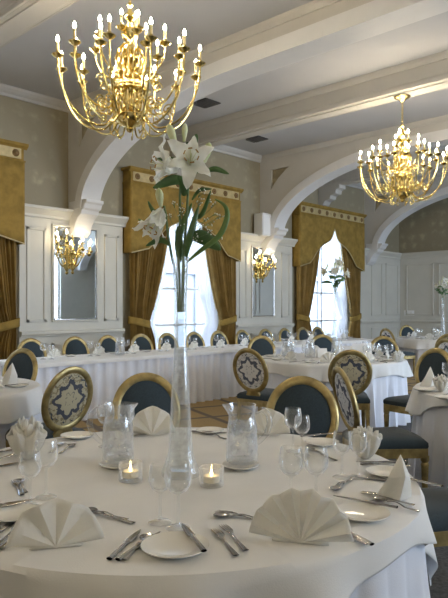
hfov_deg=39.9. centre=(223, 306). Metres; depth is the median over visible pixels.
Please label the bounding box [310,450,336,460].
fork
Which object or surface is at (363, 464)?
fork
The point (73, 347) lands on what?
cushion
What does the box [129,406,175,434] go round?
napkin
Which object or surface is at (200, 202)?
breath
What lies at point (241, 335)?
cushion
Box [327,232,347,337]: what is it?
sheer curtain
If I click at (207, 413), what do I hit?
floor
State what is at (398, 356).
napkin
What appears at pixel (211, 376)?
table skirt
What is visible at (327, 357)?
napkin
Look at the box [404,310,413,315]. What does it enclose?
switch plate
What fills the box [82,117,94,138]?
trim
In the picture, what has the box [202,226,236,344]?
curtain
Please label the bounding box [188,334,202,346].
cushion
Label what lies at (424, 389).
plate
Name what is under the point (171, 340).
cushion
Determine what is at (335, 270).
stem
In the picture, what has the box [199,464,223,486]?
tealight holder
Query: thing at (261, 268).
wall sconce
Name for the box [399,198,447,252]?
wall
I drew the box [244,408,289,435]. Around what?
napkin
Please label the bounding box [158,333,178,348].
banquet chair
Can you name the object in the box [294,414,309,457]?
wine glass
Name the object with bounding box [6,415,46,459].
napkin
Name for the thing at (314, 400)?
cushion
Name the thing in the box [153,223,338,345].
wall
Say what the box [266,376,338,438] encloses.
banquet chair
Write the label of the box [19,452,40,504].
wine glass
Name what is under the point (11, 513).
plate
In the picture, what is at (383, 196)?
trim
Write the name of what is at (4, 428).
tablecloth
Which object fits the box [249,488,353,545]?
napkin
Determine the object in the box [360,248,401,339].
trim
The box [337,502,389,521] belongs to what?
plate
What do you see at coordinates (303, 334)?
cushion
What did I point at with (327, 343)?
cushion
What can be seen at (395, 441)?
banquet chair
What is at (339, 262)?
stem
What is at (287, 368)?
tablecloth
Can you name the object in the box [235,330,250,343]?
banquet chair
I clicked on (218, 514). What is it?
spoon
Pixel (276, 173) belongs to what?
trim
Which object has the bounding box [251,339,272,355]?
cushion
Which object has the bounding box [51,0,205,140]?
chandelier
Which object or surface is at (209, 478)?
candle
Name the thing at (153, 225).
lily
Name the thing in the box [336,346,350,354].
menu card
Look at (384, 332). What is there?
banquet chair
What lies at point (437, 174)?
trim
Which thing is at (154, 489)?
wine glass
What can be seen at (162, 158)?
lily
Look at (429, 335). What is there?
napkin
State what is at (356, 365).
banquet chair
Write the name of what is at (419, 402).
tablecloth
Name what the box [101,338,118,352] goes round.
cushion
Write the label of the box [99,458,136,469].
plate
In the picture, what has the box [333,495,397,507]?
table knife
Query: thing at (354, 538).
fork
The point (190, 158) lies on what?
lily
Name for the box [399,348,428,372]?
tablecloth
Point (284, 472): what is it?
wine glass
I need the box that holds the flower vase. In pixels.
[161,257,198,475]
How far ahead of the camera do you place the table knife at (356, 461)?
2.56 m
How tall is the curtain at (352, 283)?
3.560 m
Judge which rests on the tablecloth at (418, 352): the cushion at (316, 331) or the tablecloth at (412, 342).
the tablecloth at (412, 342)
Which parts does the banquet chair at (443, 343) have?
frame, panel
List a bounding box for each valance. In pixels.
[0,138,28,244]
[121,166,243,261]
[292,201,366,271]
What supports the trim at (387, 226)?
attached to the beam at (375, 217)
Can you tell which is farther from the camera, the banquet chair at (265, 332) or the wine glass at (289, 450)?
the banquet chair at (265, 332)
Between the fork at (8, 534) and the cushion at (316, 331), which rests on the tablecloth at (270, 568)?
the fork at (8, 534)
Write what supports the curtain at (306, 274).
hanging from the valance at (314, 226)
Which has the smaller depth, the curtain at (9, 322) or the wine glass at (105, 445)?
the wine glass at (105, 445)
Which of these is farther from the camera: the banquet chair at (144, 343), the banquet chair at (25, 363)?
the banquet chair at (144, 343)
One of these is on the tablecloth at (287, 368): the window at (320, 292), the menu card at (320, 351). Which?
the menu card at (320, 351)
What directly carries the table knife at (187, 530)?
on the plate at (172, 544)
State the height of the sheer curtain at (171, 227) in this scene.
3.560 m
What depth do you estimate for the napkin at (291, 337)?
11.52 m
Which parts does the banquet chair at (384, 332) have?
panel, frame, seat, seat rail, leg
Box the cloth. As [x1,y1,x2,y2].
[0,338,373,367]
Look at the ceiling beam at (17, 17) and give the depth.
6.33 m
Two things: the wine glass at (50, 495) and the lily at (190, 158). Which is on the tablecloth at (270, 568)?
the wine glass at (50, 495)
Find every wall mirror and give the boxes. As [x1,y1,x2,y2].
[52,223,98,321]
[251,245,275,317]
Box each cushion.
[6,353,32,379]
[22,342,43,356]
[66,340,86,354]
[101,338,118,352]
[120,381,173,429]
[134,337,151,350]
[161,336,176,347]
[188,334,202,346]
[213,333,226,345]
[238,332,249,343]
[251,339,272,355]
[262,331,272,340]
[274,384,330,437]
[281,330,290,340]
[299,330,308,339]
[313,338,333,352]
[314,329,322,336]
[372,339,395,355]
[401,327,412,335]
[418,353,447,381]
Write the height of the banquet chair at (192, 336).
0.981 m
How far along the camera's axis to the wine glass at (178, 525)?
1.80 m
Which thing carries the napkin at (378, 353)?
on the tablecloth at (287, 368)
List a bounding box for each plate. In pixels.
[0,504,36,522]
[9,383,28,387]
[60,431,93,439]
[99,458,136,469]
[141,531,208,558]
[196,426,223,433]
[222,459,259,470]
[305,437,338,446]
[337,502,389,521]
[366,465,393,477]
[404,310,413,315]
[413,387,436,391]
[433,395,447,399]
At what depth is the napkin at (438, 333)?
13.67 m
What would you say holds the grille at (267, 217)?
attached to the wall speaker
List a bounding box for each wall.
[0,95,398,351]
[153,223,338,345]
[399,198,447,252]
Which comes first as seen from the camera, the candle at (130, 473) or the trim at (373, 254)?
the candle at (130, 473)
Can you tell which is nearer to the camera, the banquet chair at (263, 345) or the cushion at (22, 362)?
the cushion at (22, 362)
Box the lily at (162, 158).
[150,134,188,311]
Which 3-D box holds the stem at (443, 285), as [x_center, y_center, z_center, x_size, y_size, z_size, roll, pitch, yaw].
[4.588,-0.260,12.929,0.206,0.620,0.175,0,0,18]
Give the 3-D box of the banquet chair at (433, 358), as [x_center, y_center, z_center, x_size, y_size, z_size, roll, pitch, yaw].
[1.973,0.914,6.217,0.625,0.981,0.511,0,0,-38]
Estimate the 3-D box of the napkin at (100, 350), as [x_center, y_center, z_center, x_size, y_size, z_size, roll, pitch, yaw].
[-1.697,0.590,8.393,0.038,0.113,0.206,0,0,44]
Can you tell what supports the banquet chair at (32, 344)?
on the floor
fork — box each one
[0,527,12,543]
[11,480,23,494]
[50,442,63,452]
[91,510,134,523]
[211,528,238,555]
[216,510,252,519]
[219,524,248,550]
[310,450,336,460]
[335,475,357,486]
[353,537,366,544]
[360,463,409,465]
[360,491,414,505]
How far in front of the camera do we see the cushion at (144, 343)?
9.78 m
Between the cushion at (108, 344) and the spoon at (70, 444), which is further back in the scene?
the cushion at (108, 344)
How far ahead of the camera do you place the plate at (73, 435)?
3.09 m
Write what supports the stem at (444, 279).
in the flower vase
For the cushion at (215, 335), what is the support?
on the banquet chair at (214, 336)
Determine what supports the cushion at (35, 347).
on the banquet chair at (32, 344)
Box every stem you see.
[175,187,220,311]
[183,199,229,311]
[321,264,334,291]
[328,256,343,289]
[330,262,343,285]
[334,267,349,292]
[434,281,442,297]
[438,280,446,294]
[439,277,447,293]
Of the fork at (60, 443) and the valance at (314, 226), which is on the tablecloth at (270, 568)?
the fork at (60, 443)
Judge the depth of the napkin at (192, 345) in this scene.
9.69 m
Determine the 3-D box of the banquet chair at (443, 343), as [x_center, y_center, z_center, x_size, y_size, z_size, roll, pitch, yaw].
[3.208,0.914,8.429,0.625,0.981,0.511,0,0,-34]
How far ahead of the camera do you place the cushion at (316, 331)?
13.28 m
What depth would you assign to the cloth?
8.62 m
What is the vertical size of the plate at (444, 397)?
0.018 m
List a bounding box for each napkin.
[1,363,16,385]
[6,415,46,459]
[6,498,103,549]
[47,348,60,356]
[93,346,104,353]
[128,344,139,351]
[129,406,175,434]
[161,342,171,349]
[189,341,197,347]
[216,339,224,345]
[240,338,248,344]
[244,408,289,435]
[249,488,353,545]
[280,346,289,354]
[285,351,296,360]
[288,335,294,341]
[307,345,318,352]
[320,353,334,362]
[348,425,381,458]
[364,352,374,361]
[374,348,383,355]
[376,454,410,500]
[391,350,404,361]
[419,367,434,385]
[425,333,434,338]
[432,374,447,391]
[435,331,443,335]
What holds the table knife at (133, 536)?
on the tablecloth at (270, 568)
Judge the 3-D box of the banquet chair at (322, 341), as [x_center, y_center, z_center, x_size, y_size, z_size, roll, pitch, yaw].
[1.529,0.914,9.278,0.511,0.981,0.625,0,0,-3]
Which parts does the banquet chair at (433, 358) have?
leg, seat, seat rail, frame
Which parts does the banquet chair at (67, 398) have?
seat, frame, panel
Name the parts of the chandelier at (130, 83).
arm, arm, arm, arm, arm, arm, arm, arm, arm, rod, arm, rod, arm, rod, rod, stem, rod, arm, rod, arm, arm, rod, arm, rod, arm, arm, arm, arm, arm, arm, arm, arm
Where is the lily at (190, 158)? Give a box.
[166,123,228,311]
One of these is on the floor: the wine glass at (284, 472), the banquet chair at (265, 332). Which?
the banquet chair at (265, 332)
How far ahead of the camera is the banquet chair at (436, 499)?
2.73 m
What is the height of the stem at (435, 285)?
0.608 m
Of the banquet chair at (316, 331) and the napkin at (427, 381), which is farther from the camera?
the banquet chair at (316, 331)
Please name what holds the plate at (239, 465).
on the tablecloth at (270, 568)
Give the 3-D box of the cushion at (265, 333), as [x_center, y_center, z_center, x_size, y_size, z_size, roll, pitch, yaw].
[0.839,0.665,12.003,0.366,0.406,0.100,0,0,-43]
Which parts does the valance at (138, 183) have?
cornice, braid trim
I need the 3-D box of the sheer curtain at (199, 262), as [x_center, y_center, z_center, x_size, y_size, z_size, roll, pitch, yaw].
[-0.451,-0.410,12.547,0.940,3.560,0.113,0,0,-45]
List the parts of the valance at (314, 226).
cornice, braid trim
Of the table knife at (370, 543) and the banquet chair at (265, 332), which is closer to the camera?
the table knife at (370, 543)
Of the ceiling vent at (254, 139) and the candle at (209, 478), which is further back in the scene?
the ceiling vent at (254, 139)
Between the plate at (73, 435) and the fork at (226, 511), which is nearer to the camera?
the fork at (226, 511)
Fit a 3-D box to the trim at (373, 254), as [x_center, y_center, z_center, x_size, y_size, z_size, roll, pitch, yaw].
[4.197,-1.445,16.931,0.500,0.570,0.340,0,0,44]
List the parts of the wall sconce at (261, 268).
stem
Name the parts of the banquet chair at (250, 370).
leg, panel, frame, seat rail, seat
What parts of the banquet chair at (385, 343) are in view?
frame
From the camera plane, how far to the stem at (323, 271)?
7.92 m
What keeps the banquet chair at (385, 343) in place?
on the floor
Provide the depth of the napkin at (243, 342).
10.56 m
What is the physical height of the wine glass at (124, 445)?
0.195 m
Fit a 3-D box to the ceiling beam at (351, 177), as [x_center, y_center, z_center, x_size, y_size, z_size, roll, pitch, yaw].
[7.678,-3.171,10.567,14.410,0.378,0.417,0,0,44]
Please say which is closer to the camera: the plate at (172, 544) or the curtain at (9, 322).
the plate at (172, 544)
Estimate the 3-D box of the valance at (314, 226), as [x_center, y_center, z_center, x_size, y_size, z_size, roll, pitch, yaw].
[2.710,-1.714,15.585,0.285,1.532,2.980,0,0,44]
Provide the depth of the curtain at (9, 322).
9.28 m
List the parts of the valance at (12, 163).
braid trim, cornice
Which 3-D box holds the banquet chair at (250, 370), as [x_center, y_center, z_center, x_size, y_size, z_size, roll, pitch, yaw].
[0.411,0.914,6.631,0.511,0.981,0.625,0,0,37]
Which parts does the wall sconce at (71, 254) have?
stem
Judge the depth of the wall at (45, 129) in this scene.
10.87 m
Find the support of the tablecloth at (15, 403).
on the tablecloth at (4, 428)
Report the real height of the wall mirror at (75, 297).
1.590 m
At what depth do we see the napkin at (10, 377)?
5.05 m
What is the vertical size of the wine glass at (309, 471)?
0.195 m
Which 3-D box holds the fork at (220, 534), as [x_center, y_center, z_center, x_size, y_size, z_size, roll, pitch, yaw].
[0.002,0.642,1.697,0.026,0.008,0.200,0,0,-17]
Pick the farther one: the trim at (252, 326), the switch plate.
the switch plate
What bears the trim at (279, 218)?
attached to the beam at (301, 165)
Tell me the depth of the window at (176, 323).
12.19 m
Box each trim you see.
[0,83,366,189]
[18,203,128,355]
[69,0,341,107]
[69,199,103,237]
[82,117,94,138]
[236,232,297,340]
[261,115,447,159]
[261,227,287,255]
[270,129,447,233]
[273,167,287,184]
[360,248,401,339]
[366,243,387,264]
[367,172,447,187]
[372,187,447,247]
[376,195,388,208]
[400,250,447,335]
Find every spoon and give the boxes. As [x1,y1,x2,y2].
[14,478,27,492]
[59,443,75,453]
[89,507,128,519]
[122,533,153,559]
[213,512,253,517]
[306,447,325,456]
[330,479,351,489]
[373,496,419,511]
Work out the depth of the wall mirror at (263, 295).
13.74 m
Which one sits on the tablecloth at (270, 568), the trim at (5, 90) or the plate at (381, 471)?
the plate at (381, 471)
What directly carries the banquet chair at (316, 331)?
on the floor
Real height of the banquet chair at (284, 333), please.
0.981 m
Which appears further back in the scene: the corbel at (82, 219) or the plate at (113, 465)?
the corbel at (82, 219)
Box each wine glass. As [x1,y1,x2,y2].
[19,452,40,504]
[34,440,57,499]
[97,404,114,447]
[117,405,134,447]
[148,463,171,525]
[164,459,191,531]
[279,446,302,477]
[284,408,301,452]
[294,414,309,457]
[304,444,327,476]
[332,431,350,479]
[349,430,366,479]
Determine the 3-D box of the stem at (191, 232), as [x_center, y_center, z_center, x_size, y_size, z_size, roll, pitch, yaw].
[-0.103,-0.229,2.450,0.187,0.498,0.063,0,0,1]
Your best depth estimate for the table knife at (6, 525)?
1.81 m
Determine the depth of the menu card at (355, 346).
7.89 m
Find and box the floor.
[75,376,415,435]
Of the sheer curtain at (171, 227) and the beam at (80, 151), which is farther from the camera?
the sheer curtain at (171, 227)
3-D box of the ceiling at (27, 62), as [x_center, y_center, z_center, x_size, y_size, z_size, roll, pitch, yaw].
[2.721,-3.410,5.345,15.010,0.100,23.100,0,0,44]
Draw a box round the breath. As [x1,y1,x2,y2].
[167,188,224,254]
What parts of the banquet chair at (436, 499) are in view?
seat rail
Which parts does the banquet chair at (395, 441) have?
panel, frame, seat rail, seat, leg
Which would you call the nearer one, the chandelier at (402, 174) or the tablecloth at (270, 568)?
the tablecloth at (270, 568)
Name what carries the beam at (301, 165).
attached to the ceiling at (27, 62)
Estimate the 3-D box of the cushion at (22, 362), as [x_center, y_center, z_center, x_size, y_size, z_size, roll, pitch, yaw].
[-2.092,0.665,6.304,0.366,0.406,0.100,0,0,23]
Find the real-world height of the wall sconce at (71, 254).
0.721 m
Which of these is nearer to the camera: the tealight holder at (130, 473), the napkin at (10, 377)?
the tealight holder at (130, 473)
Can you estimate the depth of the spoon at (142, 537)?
1.67 m
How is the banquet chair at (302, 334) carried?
on the floor
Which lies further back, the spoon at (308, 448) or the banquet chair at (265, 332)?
the banquet chair at (265, 332)
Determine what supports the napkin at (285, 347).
on the tablecloth at (287, 368)
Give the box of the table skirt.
[0,342,370,422]
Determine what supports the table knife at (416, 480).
on the tablecloth at (270, 568)
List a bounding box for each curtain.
[0,236,19,359]
[128,228,169,349]
[150,225,173,349]
[187,208,217,345]
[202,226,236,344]
[296,249,319,339]
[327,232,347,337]
[340,244,361,337]
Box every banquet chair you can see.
[2,348,37,380]
[5,366,92,447]
[17,338,46,356]
[62,336,89,355]
[97,335,121,352]
[112,372,180,429]
[130,334,153,350]
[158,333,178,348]
[186,331,204,347]
[210,331,228,345]
[233,348,273,428]
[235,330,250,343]
[248,335,275,355]
[259,329,274,340]
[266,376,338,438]
[279,328,291,340]
[297,327,309,339]
[309,334,336,352]
[312,327,324,336]
[328,350,372,427]
[332,366,428,487]
[371,336,407,386]
[380,328,415,376]
[383,348,447,426]
[399,325,413,335]
[421,487,447,546]
[435,334,447,344]
[435,339,447,352]
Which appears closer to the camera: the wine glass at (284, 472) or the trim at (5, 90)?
the wine glass at (284, 472)
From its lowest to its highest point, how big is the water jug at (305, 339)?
0.236 m
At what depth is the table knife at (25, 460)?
2.54 m
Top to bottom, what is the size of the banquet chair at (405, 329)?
0.981 m
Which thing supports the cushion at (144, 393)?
on the banquet chair at (145, 389)
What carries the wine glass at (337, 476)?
on the tablecloth at (270, 568)
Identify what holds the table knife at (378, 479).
on the tablecloth at (270, 568)
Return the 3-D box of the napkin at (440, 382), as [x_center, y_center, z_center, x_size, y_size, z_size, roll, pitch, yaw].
[1.657,0.581,4.720,0.117,0.132,0.153,0,0,-16]
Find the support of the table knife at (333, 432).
on the tablecloth at (270, 568)
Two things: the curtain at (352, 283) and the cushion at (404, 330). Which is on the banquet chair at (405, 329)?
the cushion at (404, 330)
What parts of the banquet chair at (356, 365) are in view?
seat, frame, panel, leg, seat rail, leg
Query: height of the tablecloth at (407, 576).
0.737 m
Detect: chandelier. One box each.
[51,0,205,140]
[357,94,447,205]
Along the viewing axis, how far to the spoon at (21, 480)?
2.25 m
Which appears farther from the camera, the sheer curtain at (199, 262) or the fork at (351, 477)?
the sheer curtain at (199, 262)
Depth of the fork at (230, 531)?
1.73 m
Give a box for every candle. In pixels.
[122,465,138,478]
[203,470,219,483]
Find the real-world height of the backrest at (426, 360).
0.406 m
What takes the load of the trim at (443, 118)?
attached to the wall at (45, 129)
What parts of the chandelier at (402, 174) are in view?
arm, arm, arm, arm, arm, arm, arm, arm, rod, stem, chain, rod, arm, rod, rod, arm, arm, arm, arm, arm, arm, arm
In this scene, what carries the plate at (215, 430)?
on the tablecloth at (270, 568)
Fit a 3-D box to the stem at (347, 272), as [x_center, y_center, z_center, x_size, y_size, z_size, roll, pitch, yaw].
[1.506,-0.239,7.858,0.253,0.578,0.164,0,0,-30]
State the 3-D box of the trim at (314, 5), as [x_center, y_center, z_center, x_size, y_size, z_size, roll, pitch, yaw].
[2.749,-3.315,5.373,14.410,0.090,0.420,0,0,44]
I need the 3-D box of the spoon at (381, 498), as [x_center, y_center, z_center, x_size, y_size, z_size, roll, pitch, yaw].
[0.560,0.641,2.017,0.039,0.011,0.175,0,0,-39]
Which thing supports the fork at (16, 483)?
on the tablecloth at (270, 568)
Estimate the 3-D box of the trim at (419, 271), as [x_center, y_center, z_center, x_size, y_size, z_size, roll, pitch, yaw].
[10.418,-0.095,13.419,14.360,2.990,0.190,0,0,44]
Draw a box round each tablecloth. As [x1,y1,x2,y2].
[0,376,42,424]
[0,413,41,448]
[0,427,437,597]
[253,373,410,431]
[262,353,412,382]
[350,544,429,597]
[395,336,438,349]
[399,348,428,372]
[405,382,447,415]
[407,406,447,487]
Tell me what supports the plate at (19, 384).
on the tablecloth at (15, 403)
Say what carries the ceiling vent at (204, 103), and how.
in the ceiling at (27, 62)
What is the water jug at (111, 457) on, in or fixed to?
on the plate at (113, 465)
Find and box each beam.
[0,0,78,47]
[68,0,373,208]
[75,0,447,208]
[170,50,447,150]
[260,121,447,215]
[321,149,447,186]
[364,176,447,247]
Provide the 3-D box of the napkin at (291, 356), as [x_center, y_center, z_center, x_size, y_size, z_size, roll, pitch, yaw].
[0.808,0.590,7.426,0.038,0.113,0.206,0,0,-39]
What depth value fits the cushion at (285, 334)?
12.43 m
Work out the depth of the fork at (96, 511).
1.89 m
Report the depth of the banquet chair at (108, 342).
9.31 m
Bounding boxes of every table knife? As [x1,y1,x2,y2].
[0,460,25,466]
[0,498,34,507]
[0,522,14,531]
[106,529,140,559]
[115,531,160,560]
[181,523,206,551]
[300,432,337,436]
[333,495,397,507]
[351,532,373,545]
[355,476,386,480]
[356,461,407,462]
[410,478,442,486]
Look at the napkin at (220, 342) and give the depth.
10.13 m
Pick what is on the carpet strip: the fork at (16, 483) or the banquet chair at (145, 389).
the banquet chair at (145, 389)
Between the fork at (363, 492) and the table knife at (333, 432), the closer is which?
the fork at (363, 492)
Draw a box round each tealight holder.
[119,460,141,481]
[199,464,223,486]
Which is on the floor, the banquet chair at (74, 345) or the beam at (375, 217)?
the banquet chair at (74, 345)
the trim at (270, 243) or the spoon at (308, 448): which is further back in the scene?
the trim at (270, 243)
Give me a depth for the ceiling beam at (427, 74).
9.42 m
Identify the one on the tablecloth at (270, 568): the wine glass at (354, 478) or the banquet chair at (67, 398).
the wine glass at (354, 478)
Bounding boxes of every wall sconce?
[56,229,92,273]
[254,250,276,282]
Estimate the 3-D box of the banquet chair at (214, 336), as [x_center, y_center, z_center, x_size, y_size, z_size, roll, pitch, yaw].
[0.081,0.914,10.876,0.511,0.981,0.625,0,0,-43]
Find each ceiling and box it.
[0,0,447,183]
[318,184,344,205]
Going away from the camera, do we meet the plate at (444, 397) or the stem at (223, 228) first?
the stem at (223, 228)
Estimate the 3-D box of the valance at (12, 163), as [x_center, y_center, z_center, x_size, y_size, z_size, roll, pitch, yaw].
[-4.098,-1.714,8.411,0.285,1.532,2.980,0,0,44]
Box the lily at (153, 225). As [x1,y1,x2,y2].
[132,188,178,311]
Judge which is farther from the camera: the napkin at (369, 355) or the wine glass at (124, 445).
the napkin at (369, 355)
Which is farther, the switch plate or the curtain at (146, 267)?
the switch plate
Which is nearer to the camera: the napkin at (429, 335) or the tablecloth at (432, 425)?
the tablecloth at (432, 425)
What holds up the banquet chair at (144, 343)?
on the floor
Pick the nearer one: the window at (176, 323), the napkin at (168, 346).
the napkin at (168, 346)
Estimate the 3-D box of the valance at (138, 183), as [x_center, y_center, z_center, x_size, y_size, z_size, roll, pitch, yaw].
[-0.711,-1.714,11.980,0.285,1.532,2.980,0,0,44]
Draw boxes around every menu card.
[316,348,326,357]
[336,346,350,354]
[352,343,371,353]
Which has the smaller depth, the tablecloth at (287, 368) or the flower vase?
the flower vase
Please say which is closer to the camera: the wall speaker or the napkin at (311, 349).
the napkin at (311, 349)
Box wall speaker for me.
[254,213,270,236]
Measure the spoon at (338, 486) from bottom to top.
0.011 m
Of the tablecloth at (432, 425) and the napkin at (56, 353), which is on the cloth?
the napkin at (56, 353)
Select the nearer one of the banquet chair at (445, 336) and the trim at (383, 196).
the banquet chair at (445, 336)
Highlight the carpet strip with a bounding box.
[335,416,447,597]
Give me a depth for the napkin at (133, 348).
8.83 m
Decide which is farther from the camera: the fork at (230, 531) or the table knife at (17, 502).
the table knife at (17, 502)
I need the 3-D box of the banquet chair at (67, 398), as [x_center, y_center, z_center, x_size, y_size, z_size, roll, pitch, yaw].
[-1.312,0.914,4.581,0.625,0.981,0.511,0,0,38]
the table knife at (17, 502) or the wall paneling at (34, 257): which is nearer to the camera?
the table knife at (17, 502)
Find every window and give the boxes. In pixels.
[154,224,204,347]
[310,247,338,337]
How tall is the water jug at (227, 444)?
0.236 m
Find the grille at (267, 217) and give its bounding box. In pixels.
[264,214,270,234]
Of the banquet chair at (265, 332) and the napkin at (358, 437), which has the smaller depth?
the napkin at (358, 437)
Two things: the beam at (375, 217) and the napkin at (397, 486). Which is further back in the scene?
the beam at (375, 217)
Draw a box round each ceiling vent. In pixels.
[193,98,220,108]
[246,136,267,142]
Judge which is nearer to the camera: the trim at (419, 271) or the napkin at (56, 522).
the napkin at (56, 522)
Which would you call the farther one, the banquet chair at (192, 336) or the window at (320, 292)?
the window at (320, 292)
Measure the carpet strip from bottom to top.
0.006 m
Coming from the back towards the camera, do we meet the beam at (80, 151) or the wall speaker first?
the wall speaker
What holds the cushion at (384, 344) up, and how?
on the banquet chair at (385, 343)
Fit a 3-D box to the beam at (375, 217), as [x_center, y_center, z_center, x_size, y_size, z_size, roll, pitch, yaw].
[9.206,-2.480,12.177,14.409,1.760,0.300,0,0,44]
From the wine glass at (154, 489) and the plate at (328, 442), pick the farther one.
the plate at (328, 442)
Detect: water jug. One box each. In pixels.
[86,401,137,462]
[222,402,272,463]
[305,339,314,357]
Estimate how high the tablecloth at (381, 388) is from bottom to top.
0.737 m
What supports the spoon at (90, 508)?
on the tablecloth at (270, 568)

